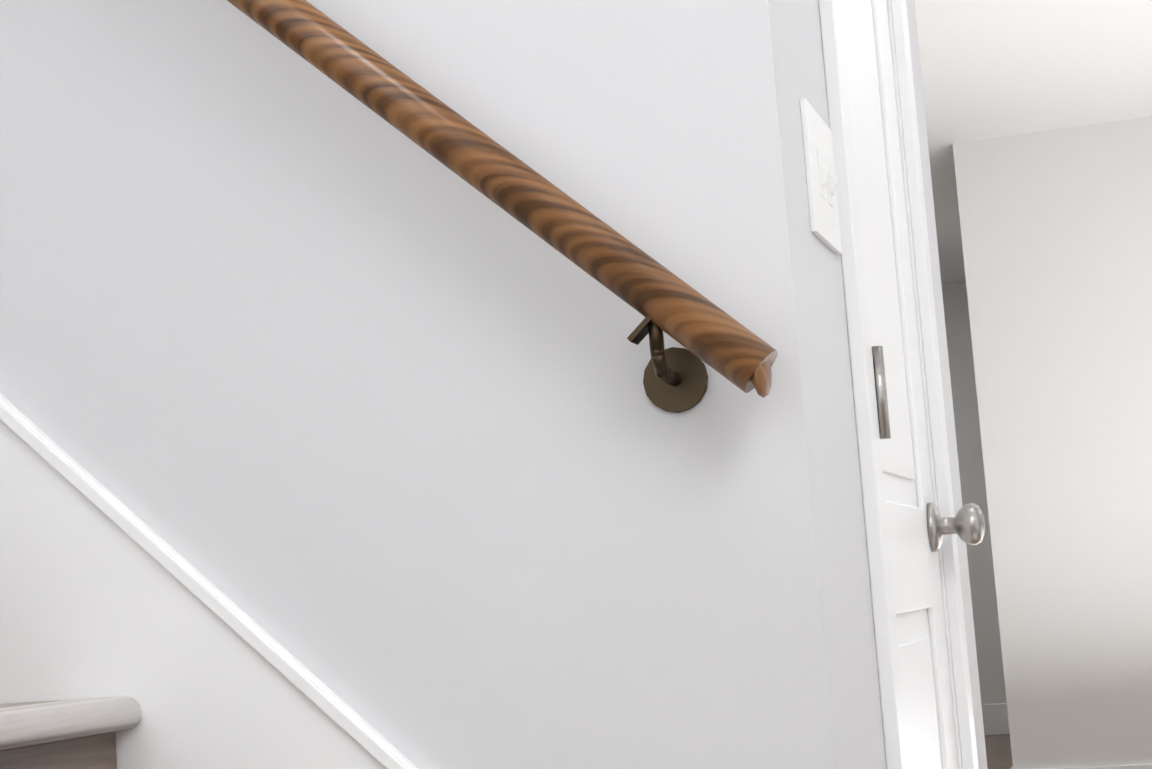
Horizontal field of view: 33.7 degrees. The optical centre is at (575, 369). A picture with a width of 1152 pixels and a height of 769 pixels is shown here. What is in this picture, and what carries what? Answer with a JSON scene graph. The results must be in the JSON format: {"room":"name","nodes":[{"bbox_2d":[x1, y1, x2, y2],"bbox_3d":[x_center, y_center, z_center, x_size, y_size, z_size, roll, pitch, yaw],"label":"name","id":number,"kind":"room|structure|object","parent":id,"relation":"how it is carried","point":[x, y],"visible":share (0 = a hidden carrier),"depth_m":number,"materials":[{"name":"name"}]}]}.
{"room":"staircase","nodes":[
{"label":"staircase","id":0,"kind":"room"},
{"bbox_2d":[0,0,856,768],"bbox_3d":[-0.429,-0.680,2.033,1.249,3.600,0.120,-6,-7,17],"label":"wall","id":1,"kind":"structure","parent":0,"point":[332,386],"depth_m":1.80,"materials":[{"name":"grey paint"}]},
{"bbox_2d":[0,393,418,768],"bbox_3d":[-0.371,0.413,1.833,1.249,1.380,0.019,-6,-7,17],"label":"stair skirt board","id":2,"kind":"object","parent":1,"relation":"attached to","point":[104,592],"visible":1,"depth_m":1.86,"materials":[{"name":"white paint"}]},
{"bbox_2d":[227,0,777,412],"bbox_3d":[-0.452,-0.477,1.912,1.249,1.145,0.085,-6,-7,17],"label":"handrail","id":3,"kind":"object","parent":1,"relation":"attached to","point":[659,297],"visible":1,"depth_m":1.72,"materials":[{"name":"brown wood"}]},
{"bbox_2d":[790,0,987,768],"bbox_3d":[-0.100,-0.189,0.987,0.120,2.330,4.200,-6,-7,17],"label":"door frame","id":4,"kind":"structure","parent":0,"point":[849,517],"depth_m":1.93,"materials":[{"name":"grey paint"}]},
{"bbox_2d":[800,98,841,254],"bbox_3d":[0.252,-0.193,1.917,0.015,0.133,0.149,-6,-7,17],"label":"switch plate","id":5,"kind":"object","parent":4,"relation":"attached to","point":[822,178],"visible":1,"depth_m":1.89,"materials":[{"name":"white plastic"}]},
{"bbox_2d":[818,0,978,768],"bbox_3d":[0.349,0.061,2.353,0.136,2.100,0.731,-6,-7,17],"label":"trim","id":6,"kind":"structure","parent":4,"relation":"attached to","point":[876,527],"depth_m":2.04,"materials":[{"name":"white paint"}]},
{"bbox_2d":[840,0,984,768],"bbox_3d":[0.413,0.083,2.326,0.107,2.022,0.608,-6,-7,17],"label":"closet door","id":7,"kind":"structure","parent":4,"relation":"in","point":[919,526],"depth_m":2.42,"materials":[{"name":"white paint"}]},
{"bbox_2d":[942,283,1001,703],"bbox_3d":[1.452,0.806,10.360,2.160,2.400,0.120,-6,-7,17],"label":"wall","id":8,"kind":"structure","parent":0,"point":[952,295],"depth_m":10.12,"materials":[{"name":"white paint"}]},
{"bbox_2d":[981,703,1009,734],"bbox_3d":[1.497,1.910,10.166,2.130,0.160,0.014,-6,-7,17],"label":"baseboard","id":9,"kind":"structure","parent":8,"relation":"attached to","point":[995,720],"depth_m":9.95,"materials":[{"name":"white paint"}]},
{"bbox_2d":[984,734,1012,768],"bbox_3d":[0.146,1.465,4.640,10.500,0.100,12.000,-6,-7,17],"label":"floor","id":10,"kind":"structure","parent":0,"point":[998,752],"depth_m":9.00,"materials":[{"name":"laminate"}]},
{"bbox_2d":[0,696,141,768],"bbox_3d":[-0.690,-0.036,1.960,2.131,2.345,2.429,-6,-7,17],"label":"stairs","id":11,"kind":"structure","parent":10,"relation":"on","point":[71,734],"depth_m":1.75,"materials":[{"name":"grey laminate"}]},
{"bbox_2d":[914,0,1151,284],"bbox_3d":[2.312,-0.997,6.426,6.740,0.100,7.420,-6,-7,17],"label":"ceiling","id":12,"kind":"structure","parent":0,"point":[994,68],"depth_m":6.00,"materials":[{"name":"paint"}]},
{"bbox_2d":[953,116,1151,768],"bbox_3d":[3.576,0.145,6.179,4.425,2.400,0.120,-6,-7,17],"label":"wall","id":13,"kind":"structure","parent":0,"point":[1047,304],"depth_m":6.69,"materials":[{"name":"white paint"}]},
{"bbox_2d":[1010,764,1151,768],"bbox_3d":[3.573,1.255,6.000,4.319,0.160,0.014,-6,-7,17],"label":"baseboard","id":14,"kind":"structure","parent":13,"relation":"attached to","point":[1134,766],"depth_m":6.52,"materials":[{"name":"white paint"}]}
]}

